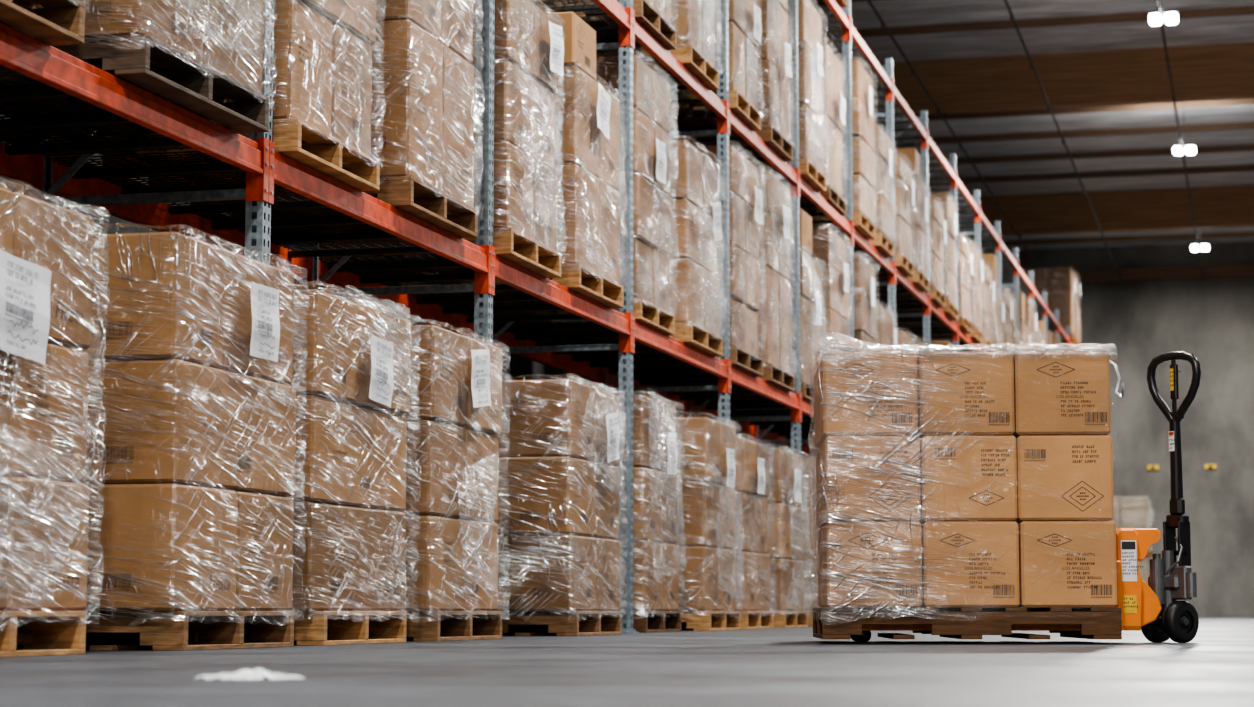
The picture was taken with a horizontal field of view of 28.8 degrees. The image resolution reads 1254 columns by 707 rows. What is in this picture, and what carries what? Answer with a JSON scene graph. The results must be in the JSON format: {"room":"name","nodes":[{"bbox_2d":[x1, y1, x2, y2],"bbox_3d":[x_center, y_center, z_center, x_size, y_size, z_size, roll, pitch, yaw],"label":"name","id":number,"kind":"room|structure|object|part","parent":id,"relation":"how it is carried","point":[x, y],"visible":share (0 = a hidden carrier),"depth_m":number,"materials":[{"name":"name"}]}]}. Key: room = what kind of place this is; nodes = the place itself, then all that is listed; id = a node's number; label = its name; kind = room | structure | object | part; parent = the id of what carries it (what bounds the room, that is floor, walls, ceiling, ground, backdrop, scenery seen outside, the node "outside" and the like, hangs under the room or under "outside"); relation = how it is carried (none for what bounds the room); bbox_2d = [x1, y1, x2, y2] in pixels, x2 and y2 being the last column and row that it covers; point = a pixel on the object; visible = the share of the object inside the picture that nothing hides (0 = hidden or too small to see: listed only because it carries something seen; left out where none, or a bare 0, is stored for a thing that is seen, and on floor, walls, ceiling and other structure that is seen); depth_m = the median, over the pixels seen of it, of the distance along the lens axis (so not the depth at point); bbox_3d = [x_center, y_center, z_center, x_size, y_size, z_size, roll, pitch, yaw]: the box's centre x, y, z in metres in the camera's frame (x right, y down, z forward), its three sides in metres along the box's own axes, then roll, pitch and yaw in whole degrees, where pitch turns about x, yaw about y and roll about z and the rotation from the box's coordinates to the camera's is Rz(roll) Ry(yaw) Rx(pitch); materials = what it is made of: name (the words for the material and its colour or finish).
{"room":"warehouse","nodes":[
{"label":"warehouse","id":0,"kind":"room"},
{"bbox_2d":[0,112,982,611],"bbox_3d":[-0.446,-1.867,25.492,0.200,9.350,76.500,-2,-6,14],"label":"wall","id":1,"kind":"structure","parent":0,"point":[519,368],"depth_m":19.45,"materials":[{"name":"concrete"}]},
{"bbox_2d":[988,231,1253,245],"bbox_3d":[17.766,-2.985,58.848,18.600,0.120,0.080,-2,-6,14],"label":"trim","id":2,"kind":"structure","parent":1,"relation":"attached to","point":[1247,233],"depth_m":60.18,"materials":[{"name":"black metal"}]},
{"bbox_2d":[0,617,1253,706],"bbox_3d":[8.658,2.635,22.661,19.000,0.200,76.900,-2,-6,14],"label":"floor","id":3,"kind":"structure","parent":0,"point":[775,667],"depth_m":5.59,"materials":[{"name":"concrete"}]},
{"bbox_2d":[0,187,108,656],"bbox_3d":[-2.417,0.209,7.684,1.299,1.478,1.170,-2,-6,15],"label":"load","id":4,"kind":"object","parent":3,"relation":"on","point":[46,249],"visible":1,"depth_m":7.73,"materials":[{"name":"brown cardboard"}]},
{"bbox_2d":[16,223,306,650],"bbox_3d":[-1.998,0.355,9.342,1.241,1.536,1.239,-2,-6,14],"label":"load","id":5,"kind":"object","parent":3,"relation":"on","point":[198,435],"visible":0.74,"depth_m":8.80,"materials":[{"name":"beige cardboard"}]},
{"bbox_2d":[196,668,304,679],"bbox_3d":[-0.782,0.663,5.053,0.245,0.021,0.179,0,-6,0],"label":"scrap","id":6,"kind":"object","parent":3,"relation":"on","point":[259,673],"visible":1,"depth_m":5.01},
{"bbox_2d":[197,285,420,644],"bbox_3d":[-1.675,0.491,10.687,1.260,1.548,1.291,-2,-6,15],"label":"load","id":7,"kind":"object","parent":3,"relation":"on","point":[349,557],"visible":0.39,"depth_m":10.42,"materials":[{"name":"brown cardboard"}]},
{"bbox_2d":[327,318,510,640],"bbox_3d":[-1.283,0.649,12.064,1.302,1.523,1.217,-2,-6,15],"label":"load","id":8,"kind":"object","parent":3,"relation":"on","point":[452,581],"visible":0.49,"depth_m":11.75,"materials":[{"name":"beige cardboard"}]},
{"bbox_2d":[0,0,1083,642],"bbox_3d":[3.666,0.298,32.189,1.130,6.450,51.655,-2,-6,14],"label":"rack","id":9,"kind":"object","parent":3,"relation":"on","point":[694,381],"visible":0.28,"depth_m":14.73,"materials":[{"name":"metal"}]},
{"bbox_2d":[0,0,84,44],"bbox_3d":[-2.513,-1.846,7.973,1.199,1.525,1.145,-2,-6,14],"label":"load","id":10,"kind":"object","parent":9,"relation":"on","point":[61,22],"visible":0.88,"depth_m":8.20,"materials":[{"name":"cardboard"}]},
{"bbox_3d":[-2.479,-2.001,10.426,0.135,6.450,0.145,-2,-6,14],"label":"upright post","id":11,"kind":"part","parent":9,"relation":"part of","materials":[{"name":"metal"}]},
{"bbox_2d":[0,0,277,144],"bbox_3d":[-2.104,-1.689,9.461,1.269,1.526,1.246,-2,-6,15],"label":"load","id":12,"kind":"object","parent":9,"relation":"on","point":[193,55],"visible":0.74,"depth_m":9.24,"materials":[{"name":"beige cardboard"}]},
{"bbox_2d":[53,0,385,190],"bbox_3d":[-1.801,-1.625,10.890,1.194,1.699,1.101,-2,-6,14],"label":"load","id":13,"kind":"object","parent":9,"relation":"on","point":[322,54],"visible":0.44,"depth_m":10.65,"materials":[{"name":"brown cardboard"}]},
{"bbox_3d":[-1.516,-2.027,10.180,0.135,6.450,0.145,-2,-6,14],"label":"upright post","id":14,"kind":"part","parent":9,"relation":"part of","materials":[{"name":"metal"}]},
{"bbox_3d":[-1.724,-1.693,13.344,0.135,6.450,0.145,-2,-6,14],"label":"upright post","id":15,"kind":"part","parent":9,"relation":"part of","materials":[{"name":"metal"}]},
{"bbox_2d":[190,0,484,243],"bbox_3d":[-1.444,-1.506,12.269,1.236,1.751,1.179,-2,-6,14],"label":"load","id":16,"kind":"object","parent":9,"relation":"on","point":[425,86],"visible":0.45,"depth_m":11.90,"materials":[{"name":"beige cardboard"}]},
{"bbox_2d":[319,0,565,283],"bbox_3d":[-1.018,-1.239,13.788,1.256,1.540,1.105,-2,-6,14],"label":"load","id":17,"kind":"object","parent":9,"relation":"on","point":[529,54],"visible":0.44,"depth_m":13.52,"materials":[{"name":"brown cardboard"}]},
{"bbox_3d":[-0.761,-1.719,13.098,0.135,6.450,0.145,-2,-6,14],"label":"upright post","id":18,"kind":"part","parent":9,"relation":"part of","materials":[{"name":"metal"}]},
{"bbox_2d":[403,12,626,307],"bbox_3d":[-0.693,-1.160,15.186,1.214,1.675,1.142,-2,-6,14],"label":"load","id":19,"kind":"object","parent":9,"relation":"on","point":[588,198],"visible":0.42,"depth_m":14.80,"materials":[{"name":"brown cardboard"}]},
{"bbox_2d":[493,55,677,334],"bbox_3d":[-0.333,-1.065,16.733,1.218,1.812,1.100,-2,-6,14],"label":"load","id":20,"kind":"object","parent":9,"relation":"on","point":[652,227],"visible":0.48,"depth_m":16.49,"materials":[{"name":"brown cardboard"}]},
{"bbox_2d":[530,0,677,53],"bbox_3d":[-0.314,-3.045,16.946,1.206,1.745,1.098,-2,-6,15],"label":"load","id":21,"kind":"object","parent":9,"relation":"on","point":[654,15],"visible":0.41,"depth_m":16.72,"materials":[{"name":"beige cardboard"}]},
{"bbox_3d":[-0.214,-1.076,19.181,0.135,6.450,0.145,-2,-6,14],"label":"upright post","id":22,"kind":"part","parent":9,"relation":"part of","materials":[{"name":"metal"}]},
{"bbox_3d":[-0.006,-1.410,16.016,0.135,6.450,0.145,-2,-6,14],"label":"upright post","id":23,"kind":"part","parent":9,"relation":"part of","materials":[{"name":"metal"}]},
{"bbox_2d":[542,137,724,356],"bbox_3d":[0.072,-0.763,18.105,1.248,1.500,1.164,-2,-6,14],"label":"load","id":24,"kind":"object","parent":9,"relation":"on","point":[696,212],"visible":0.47,"depth_m":17.71,"materials":[{"name":"brown cardboard"}]},
{"bbox_2d":[596,0,721,91],"bbox_3d":[0.048,-2.892,18.278,1.282,1.719,1.098,-2,-6,14],"label":"load","id":25,"kind":"object","parent":9,"relation":"on","point":[694,23],"visible":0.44,"depth_m":17.94,"materials":[{"name":"brown cardboard"}]},
{"bbox_2d":[607,145,765,375],"bbox_3d":[0.434,-0.734,19.673,1.238,1.771,1.176,-2,-6,15],"label":"load","id":26,"kind":"object","parent":9,"relation":"on","point":[745,198],"visible":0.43,"depth_m":19.45,"materials":[{"name":"beige cardboard"}]},
{"bbox_3d":[0.541,-0.768,22.099,0.135,6.450,0.145,-2,-6,14],"label":"upright post","id":27,"kind":"part","parent":9,"relation":"part of","materials":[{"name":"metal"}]},
{"bbox_2d":[670,0,763,130],"bbox_3d":[0.444,-2.704,19.845,1.208,1.675,1.074,-2,-6,14],"label":"load","id":28,"kind":"object","parent":9,"relation":"on","point":[744,15],"visible":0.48,"depth_m":19.61,"materials":[{"name":"brown cardboard"}]},
{"bbox_3d":[0.750,-1.102,18.934,0.135,6.450,0.145,-2,-6,14],"label":"upright post","id":29,"kind":"part","parent":9,"relation":"part of","materials":[{"name":"metal"}]},
{"bbox_2d":[672,0,794,160],"bbox_3d":[0.797,-2.545,21.201,1.216,1.645,1.070,-2,-6,14],"label":"load","id":30,"kind":"object","parent":9,"relation":"on","point":[774,69],"visible":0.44,"depth_m":20.89,"materials":[{"name":"beige cardboard"}]},
{"bbox_2d":[755,168,797,390],"bbox_3d":[0.794,-0.619,21.044,1.217,1.830,1.177,-2,-6,14],"label":"load","id":31,"kind":"object","parent":9,"relation":"on","point":[774,233],"visible":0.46,"depth_m":20.73,"materials":[{"name":"beige cardboard"}]},
{"bbox_2d":[753,0,828,191],"bbox_3d":[1.234,-2.418,22.769,1.266,1.720,1.114,-2,-6,14],"label":"load","id":32,"kind":"object","parent":9,"relation":"on","point":[810,51],"visible":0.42,"depth_m":22.48,"materials":[{"name":"brown cardboard"}]},
{"bbox_3d":[1.505,-0.794,21.852,0.135,6.450,0.145,-2,-6,14],"label":"upright post","id":33,"kind":"part","parent":9,"relation":"part of","materials":[{"name":"metal"}]},
{"bbox_2d":[789,208,826,402],"bbox_3d":[1.210,-0.396,22.602,1.258,1.715,1.166,-2,-6,14],"label":"load","id":34,"kind":"object","parent":9,"relation":"on","point":[811,309],"visible":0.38,"depth_m":22.31,"materials":[{"name":"beige cardboard"}]},
{"bbox_2d":[799,43,847,214],"bbox_3d":[1.532,-2.206,24.129,1.209,1.585,1.084,-2,-6,14],"label":"load","id":35,"kind":"object","parent":9,"relation":"on","point":[834,102],"visible":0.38,"depth_m":23.93,"materials":[{"name":"beige cardboard"}]},
{"bbox_2d":[810,0,846,7],"bbox_3d":[1.582,-4.336,24.337,1.254,1.625,1.076,-2,-6,15],"label":"load","id":36,"kind":"object","parent":9,"relation":"on","point":[842,3],"visible":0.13,"depth_m":24.47,"materials":[{"name":"beige cardboard"}]},
{"bbox_2d":[811,225,852,358],"bbox_3d":[1.557,-0.297,23.955,1.217,1.802,1.172,-2,-6,15],"label":"load","id":37,"kind":"object","parent":9,"relation":"on","point":[827,246],"visible":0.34,"depth_m":23.49,"materials":[{"name":"beige cardboard"}]},
{"bbox_2d":[812,57,878,239],"bbox_3d":[1.978,-2.129,25.710,1.226,1.765,1.118,-2,-6,14],"label":"load","id":38,"kind":"object","parent":9,"relation":"on","point":[863,128],"visible":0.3,"depth_m":25.27,"materials":[{"name":"brown cardboard"}]},
{"bbox_3d":[2.260,-0.486,24.770,0.135,6.450,0.145,-2,-6,14],"label":"upright post","id":39,"kind":"part","parent":9,"relation":"part of","materials":[{"name":"metal"}]},
{"bbox_2d":[849,252,879,351],"bbox_3d":[1.978,-0.116,25.497,1.226,1.765,1.118,-2,-6,14],"label":"load","id":40,"kind":"object","parent":9,"relation":"on","point":[865,313],"visible":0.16,"depth_m":25.07,"materials":[{"name":"brown cardboard"}]},
{"bbox_2d":[853,125,897,257],"bbox_3d":[2.328,-1.785,27.050,1.236,1.361,1.072,-2,-6,14],"label":"load","id":41,"kind":"object","parent":9,"relation":"on","point":[884,211],"visible":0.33,"depth_m":26.74,"materials":[{"name":"brown cardboard"}]},
{"bbox_2d":[875,305,898,351],"bbox_3d":[2.335,0.200,26.841,1.233,1.419,1.088,-2,-6,14],"label":"load","id":42,"kind":"object","parent":9,"relation":"on","point":[887,333],"visible":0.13,"depth_m":26.58,"materials":[{"name":"brown cardboard"}]},
{"bbox_3d":[3.015,-0.177,27.689,0.135,6.450,0.145,-2,-6,14],"label":"upright post","id":43,"kind":"part","parent":9,"relation":"part of","materials":[{"name":"metal"}]},
{"bbox_2d":[868,154,916,277],"bbox_3d":[2.735,-1.604,28.608,1.230,1.329,1.087,-2,-6,14],"label":"load","id":44,"kind":"object","parent":9,"relation":"on","point":[904,183],"visible":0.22,"depth_m":28.28,"materials":[{"name":"brown cardboard"}]},
{"bbox_2d":[875,148,931,291],"bbox_3d":[3.089,-1.611,29.981,1.230,1.632,1.080,-2,-6,14],"label":"load","id":45,"kind":"object","parent":9,"relation":"on","point":[919,221],"visible":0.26,"depth_m":29.51,"materials":[{"name":"brown cardboard"}]},
{"bbox_2d":[897,328,916,353],"bbox_3d":[2.735,0.409,28.395,1.230,1.329,1.087,-2,-6,14],"label":"load","id":46,"kind":"object","parent":9,"relation":"on","point":[902,338],"visible":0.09,"depth_m":28.02,"materials":[{"name":"brown cardboard"}]},
{"bbox_2d":[876,198,947,307],"bbox_3d":[3.490,-1.296,31.526,1.230,1.329,1.087,-2,-6,14],"label":"load","id":47,"kind":"object","parent":9,"relation":"on","point":[936,223],"visible":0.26,"depth_m":31.20,"materials":[{"name":"brown cardboard"}]},
{"bbox_2d":[912,338,928,356],"bbox_3d":[3.083,0.537,29.755,1.236,1.361,1.072,-2,-6,14],"label":"load","id":48,"kind":"object","parent":9,"relation":"on","point":[917,343],"visible":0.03,"depth_m":29.25,"materials":[{"name":"clear plastic"}]},
{"bbox_3d":[3.770,0.131,30.607,0.135,6.450,0.145,-2,-6,14],"label":"upright post","id":49,"kind":"part","parent":9,"relation":"part of","materials":[{"name":"metal"}]},
{"bbox_2d":[907,192,960,319],"bbox_3d":[3.837,-1.298,32.898,1.231,1.622,1.098,-2,-6,14],"label":"load","id":50,"kind":"object","parent":9,"relation":"on","point":[949,215],"visible":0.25,"depth_m":32.51,"materials":[{"name":"brown cardboard"}]},
{"bbox_2d":[899,234,973,332],"bbox_3d":[4.245,-0.988,34.444,1.230,1.329,1.087,-2,-6,14],"label":"load","id":51,"kind":"object","parent":9,"relation":"on","point":[963,252],"visible":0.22,"depth_m":34.08,"materials":[{"name":"brown cardboard"}]},
{"bbox_2d":[921,341,953,351],"bbox_3d":[3.837,0.711,32.687,1.231,1.632,1.148,-2,-6,14],"label":"load","id":52,"kind":"object","parent":9,"relation":"on","point":[937,344],"visible":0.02,"depth_m":32.18,"materials":[{"name":"clear plastic"}]},
{"bbox_2d":[919,242,984,343],"bbox_3d":[4.600,-0.889,35.808,1.233,1.419,1.088,-2,-6,14],"label":"load","id":53,"kind":"object","parent":9,"relation":"on","point":[975,294],"visible":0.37,"depth_m":35.41,"materials":[{"name":"brown cardboard"}]},
{"bbox_3d":[4.525,0.439,33.525,0.135,6.450,0.145,-2,-6,14],"label":"upright post","id":54,"kind":"part","parent":9,"relation":"part of","materials":[{"name":"metal"}]},
{"bbox_3d":[5.280,0.748,36.443,0.135,6.450,0.145,-2,-6,14],"label":"upright post","id":55,"kind":"part","parent":9,"relation":"part of","materials":[{"name":"metal"}]},
{"bbox_2d":[966,263,995,351],"bbox_3d":[5.000,-0.679,37.363,1.230,1.329,1.087,-2,-6,14],"label":"load","id":56,"kind":"object","parent":9,"relation":"on","point":[987,309],"visible":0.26,"depth_m":37.02,"materials":[{"name":"brown cardboard"}]},
{"bbox_2d":[981,254,1004,351],"bbox_3d":[5.347,-0.687,38.736,1.231,1.632,1.148,-2,-6,14],"label":"load","id":57,"kind":"object","parent":9,"relation":"on","point":[996,317],"visible":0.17,"depth_m":38.23,"materials":[{"name":"brown cardboard"}]},
{"bbox_3d":[6.035,1.056,39.361,0.135,6.450,0.145,-2,-6,14],"label":"upright post","id":58,"kind":"part","parent":9,"relation":"part of","materials":[{"name":"metal"}]},
{"bbox_2d":[998,287,1014,351],"bbox_3d":[5.752,-0.387,40.283,1.236,1.361,1.072,-2,-6,14],"label":"load","id":59,"kind":"object","parent":9,"relation":"on","point":[1006,299],"visible":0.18,"depth_m":39.90,"materials":[{"name":"brown cardboard"}]},
{"bbox_3d":[6.790,1.364,42.279,0.135,6.450,0.145,-2,-6,14],"label":"upright post","id":60,"kind":"part","parent":9,"relation":"part of","materials":[{"name":"metal"}]},
{"bbox_2d":[1011,297,1021,354],"bbox_3d":[6.105,-0.229,41.637,1.225,1.332,1.144,-2,-6,14],"label":"load","id":61,"kind":"object","parent":9,"relation":"on","point":[1015,334],"visible":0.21,"depth_m":41.20,"materials":[{"name":"brown cardboard"}]},
{"bbox_2d":[1010,291,1030,351],"bbox_3d":[6.506,-0.214,43.214,1.231,1.632,1.148,-2,-6,14],"label":"load","id":62,"kind":"object","parent":9,"relation":"on","point":[1023,330],"visible":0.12,"depth_m":42.72,"materials":[{"name":"brown cardboard"}]},
{"bbox_2d":[1024,298,1036,351],"bbox_3d":[6.859,-0.113,44.577,1.227,1.718,1.158,-2,-6,14],"label":"load","id":63,"kind":"object","parent":9,"relation":"on","point":[1029,308],"visible":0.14,"depth_m":44.17,"materials":[{"name":"brown cardboard"}]},
{"bbox_3d":[7.545,1.672,45.198,0.135,6.450,0.145,-2,-6,14],"label":"upright post","id":64,"kind":"part","parent":9,"relation":"part of","materials":[{"name":"metal"}]},
{"bbox_2d":[1034,328,1044,351],"bbox_3d":[7.262,0.229,46.119,1.236,1.361,1.072,-2,-6,14],"label":"load","id":65,"kind":"object","parent":9,"relation":"on","point":[1038,337],"visible":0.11,"depth_m":45.71,"materials":[{"name":"brown cardboard"}]},
{"bbox_2d":[1034,321,1049,351],"bbox_3d":[7.620,0.238,47.490,1.230,1.632,1.080,-2,-6,14],"label":"load","id":66,"kind":"object","parent":9,"relation":"on","point":[1040,324],"visible":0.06,"depth_m":46.98,"materials":[{"name":"brown cardboard"}]},
{"bbox_3d":[8.300,1.980,48.116,0.135,6.450,0.145,-2,-6,14],"label":"upright post","id":67,"kind":"part","parent":9,"relation":"part of","materials":[{"name":"metal"}]},
{"bbox_2d":[1022,267,1076,342],"bbox_3d":[9.526,-1.084,55.108,1.231,1.622,1.098,-2,-6,14],"label":"load","id":68,"kind":"object","parent":9,"relation":"on","point":[1058,283],"visible":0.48,"depth_m":54.62,"materials":[{"name":"brown cardboard"}]},
{"bbox_2d":[1045,330,1053,351],"bbox_3d":[8.023,0.403,49.050,1.230,1.632,1.080,-2,-6,14],"label":"load","id":69,"kind":"object","parent":9,"relation":"on","point":[1048,331],"visible":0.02,"depth_m":48.53,"materials":[{"name":"brown cardboard"}]},
{"bbox_2d":[1052,333,1061,351],"bbox_3d":[8.370,0.480,50.413,1.226,1.765,1.118,-2,-6,14],"label":"load","id":70,"kind":"object","parent":9,"relation":"on","point":[1055,338],"visible":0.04,"depth_m":49.91,"materials":[{"name":"brown cardboard"}]},
{"bbox_3d":[9.055,2.289,51.034,0.135,6.450,0.145,-2,-6,14],"label":"upright post","id":71,"kind":"part","parent":9,"relation":"part of","materials":[{"name":"metal"}]},
{"bbox_3d":[9.810,2.597,53.952,0.135,6.450,0.145,-2,-6,14],"label":"upright post","id":72,"kind":"part","parent":9,"relation":"part of","materials":[{"name":"metal"}]},
{"bbox_2d":[1073,271,1080,348],"bbox_3d":[9.879,-0.988,56.472,1.227,1.718,1.158,-2,-6,14],"label":"load","id":73,"kind":"object","parent":9,"relation":"on","point":[1077,315],"visible":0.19,"depth_m":56.07,"materials":[{"name":"brown cardboard"}]},
{"bbox_2d":[492,375,628,635],"bbox_3d":[-0.708,0.906,14.349,1.247,1.493,1.238,-2,-6,14],"label":"load","id":74,"kind":"object","parent":3,"relation":"on","point":[560,476],"visible":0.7,"depth_m":13.77,"materials":[{"name":"beige cardboard"}]},
{"bbox_2d":[536,391,684,632],"bbox_3d":[-0.270,1.073,16.512,1.338,1.614,1.142,-2,-6,14],"label":"load","id":75,"kind":"object","parent":3,"relation":"on","point":[655,484],"visible":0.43,"depth_m":16.24,"materials":[{"name":"beige cardboard"}]},
{"bbox_2d":[673,415,743,630],"bbox_3d":[0.179,1.247,17.879,1.280,1.556,1.151,-2,-6,14],"label":"load","id":76,"kind":"object","parent":3,"relation":"on","point":[707,504],"visible":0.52,"depth_m":17.35,"materials":[{"name":"brown cardboard"}]},
{"bbox_2d":[681,434,776,628],"bbox_3d":[0.491,1.429,19.421,1.261,1.518,1.156,-2,-6,15],"label":"load","id":77,"kind":"object","parent":3,"relation":"on","point":[752,480],"visible":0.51,"depth_m":19.14,"materials":[{"name":"brown cardboard"}]},
{"bbox_2d":[765,447,813,627],"bbox_3d":[0.923,1.572,20.922,1.318,1.549,1.176,-2,-6,14],"label":"load","id":78,"kind":"object","parent":3,"relation":"on","point":[787,576],"visible":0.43,"depth_m":20.54,"materials":[{"name":"brown cardboard"}]},
{"bbox_2d":[801,455,820,626],"bbox_3d":[1.229,1.722,22.368,1.230,1.554,1.127,-2,-6,14],"label":"load","id":79,"kind":"object","parent":3,"relation":"on","point":[807,473],"visible":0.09,"depth_m":21.80,"materials":[{"name":"brown cardboard"}]},
{"bbox_2d":[851,351,1200,642],"bbox_3d":[1.725,0.645,10.992,1.698,1.306,0.550,0,-6,2],"label":"jack","id":80,"kind":"object","parent":3,"relation":"on","point":[1153,608],"visible":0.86,"depth_m":10.86,"materials":[{"name":"orange metal"}]},
{"bbox_2d":[808,333,1123,638],"bbox_3d":[1.506,0.613,10.999,1.338,1.331,1.092,0,-6,2],"label":"load","id":81,"kind":"object","parent":80,"relation":"on","point":[964,485],"visible":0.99,"depth_m":10.50,"materials":[{"name":"cardboard"}]},
{"bbox_3d":[2.473,0.146,11.018,0.022,0.245,0.036,4,-7,-36],"label":"control lever","id":82,"kind":"part","parent":80,"relation":"part of","materials":[{"name":"black paint"}]},
{"bbox_2d":[1097,558,1149,607],"bbox_3d":[10.947,5.148,53.732,1.230,1.329,1.087,-2,-6,14],"label":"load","id":83,"kind":"object","parent":3,"relation":"on","point":[1145,563],"visible":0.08,"depth_m":53.21,"materials":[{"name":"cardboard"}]},
{"bbox_2d":[1110,496,1151,556],"bbox_3d":[10.947,3.818,53.873,1.230,1.329,1.087,-2,-6,14],"label":"load","id":84,"kind":"object","parent":83,"relation":"on","point":[1129,512],"visible":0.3,"depth_m":53.40,"materials":[{"name":"beige cardboard"}]},
{"bbox_3d":[11.271,5.281,54.984,1.230,1.329,1.087,-2,-6,14],"label":"load","id":85,"kind":"object","parent":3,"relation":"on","visible":0},
{"bbox_2d":[1146,500,1153,557],"bbox_3d":[11.271,3.950,55.125,1.230,1.329,1.087,-2,-6,14],"label":"load","id":86,"kind":"object","parent":85,"relation":"on","point":[1149,505],"visible":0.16,"depth_m":54.86,"materials":[{"name":"beige cardboard"}]},
{"bbox_2d":[815,0,1253,250],"bbox_3d":[8.658,-6.862,23.664,19.000,0.200,76.900,-2,-6,14],"label":"ceiling","id":87,"kind":"structure","parent":0,"point":[894,13],"depth_m":45.66,"materials":[{"name":"metal"}]},
{"bbox_2d":[822,6,1253,38],"bbox_3d":[12.034,-5.324,36.697,18.600,0.120,0.080,-2,-6,14],"label":"ceiling beam","id":88,"kind":"structure","parent":87,"relation":"attached to","point":[1239,10],"depth_m":38.08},
{"bbox_2d":[861,42,1253,115],"bbox_3d":[12.682,-4.687,39.162,18.600,0.870,0.280,-2,-6,14],"label":"ceiling beam","id":89,"kind":"structure","parent":87,"relation":"attached to","point":[1215,71],"depth_m":40.35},
{"bbox_2d":[880,98,1253,120],"bbox_3d":[13.754,-4.622,43.342,18.600,0.120,0.080,-2,-6,14],"label":"trim","id":90,"kind":"structure","parent":87,"relation":"attached to","point":[1232,102],"depth_m":44.65,"materials":[{"name":"grey metal"}]},
{"bbox_2d":[898,122,1253,143],"bbox_3d":[14.327,-4.388,45.557,18.600,0.120,0.080,-2,-6,14],"label":"trim","id":91,"kind":"structure","parent":87,"relation":"attached to","point":[1241,125],"depth_m":46.89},
{"bbox_2d":[928,165,1253,183],"bbox_3d":[15.473,-3.921,49.988,18.600,0.120,0.080,-2,-6,14],"label":"trim","id":92,"kind":"structure","parent":87,"relation":"attached to","point":[1237,168],"depth_m":51.31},
{"bbox_2d":[928,144,1253,164],"bbox_3d":[14.900,-4.154,47.773,18.600,0.120,0.080,-2,-6,14],"label":"trim","id":93,"kind":"structure","parent":87,"relation":"attached to","point":[1250,147],"depth_m":49.13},
{"bbox_2d":[957,185,1253,235],"bbox_3d":[16.121,-3.283,52.452,18.600,0.870,0.280,-2,-6,14],"label":"ceiling beam","id":94,"kind":"structure","parent":87,"relation":"attached to","point":[1219,206],"depth_m":53.65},
{"bbox_2d":[1148,0,1177,25],"bbox_3d":[7.496,-5.135,34.113,0.400,1.040,0.300,-2,-6,14],"label":"light","id":95,"kind":"object","parent":87,"relation":"hanging from","point":[1171,16],"visible":1,"depth_m":33.96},
{"bbox_2d":[1173,102,1195,154],"bbox_3d":[10.013,-4.107,43.841,0.400,1.040,0.300,-2,-6,14],"label":"light","id":96,"kind":"object","parent":87,"relation":"hanging from","point":[1190,148],"visible":0.94,"depth_m":43.69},
{"bbox_2d":[1191,229,1208,250],"bbox_3d":[13.053,-2.866,55.590,0.400,1.040,0.300,-2,-6,14],"label":"light","id":97,"kind":"object","parent":87,"relation":"hanging from","point":[1204,246],"visible":0.94,"depth_m":55.41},
{"bbox_3d":[9.243,-6.091,25.871,18.600,0.870,0.280,-2,-6,14],"label":"trim","id":98,"kind":"structure","parent":87,"relation":"attached to","visible":0},
{"bbox_2d":[867,0,1039,268],"bbox_3d":[5.509,-3.890,41.712,0.040,0.220,42.300,-2,-6,14],"label":"ceiling pipe","id":99,"kind":"object","parent":98,"relation":"hanging from","point":[868,1],"visible":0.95,"depth_m":40.95,"materials":[{"name":"metal"}]},
{"bbox_2d":[1004,0,1122,283],"bbox_3d":[7.252,-3.937,41.266,0.040,0.220,42.300,-2,-6,14],"label":"ceiling pipe","id":100,"kind":"object","parent":98,"relation":"hanging from","point":[1049,107],"visible":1,"depth_m":41.03,"materials":[{"name":"metal"}]},
{"bbox_2d":[1156,0,1203,280],"bbox_3d":[9.189,-3.989,40.771,0.040,0.220,42.300,-2,-6,14],"label":"ceiling pipe","id":101,"kind":"object","parent":98,"relation":"hanging from","point":[1157,1],"visible":1,"depth_m":41.11,"materials":[{"name":"black metal"}]},
{"bbox_2d":[993,242,1253,616],"bbox_3d":[18.215,1.788,60.097,19.000,9.350,0.200,-2,-6,14],"label":"wall","id":102,"kind":"structure","parent":0,"point":[1212,320],"depth_m":61.16,"materials":[{"name":"concrete"}]},
{"bbox_2d":[1001,264,1253,283],"bbox_3d":[18.165,-2.136,60.317,18.600,0.300,0.200,-2,-6,14],"label":"trim","id":103,"kind":"structure","parent":102,"relation":"attached to","point":[1220,271],"depth_m":61.40,"materials":[{"name":"black metal"}]},
{"bbox_2d":[1147,465,1158,469],"bbox_3d":[13.190,2.857,61.128,0.280,0.120,0.100,-2,-6,14],"label":"marker","id":104,"kind":"object","parent":102,"relation":"attached to","point":[1149,467],"visible":1,"depth_m":61.10,"materials":[{"name":"yellow plastic"}]},
{"bbox_2d":[1205,464,1215,468],"bbox_3d":[14.546,2.821,60.782,0.280,0.120,0.100,-2,-6,14],"label":"marker","id":105,"kind":"object","parent":102,"relation":"attached to","point":[1207,466],"visible":1,"depth_m":60.76,"materials":[{"name":"yellow plastic"}]}
]}

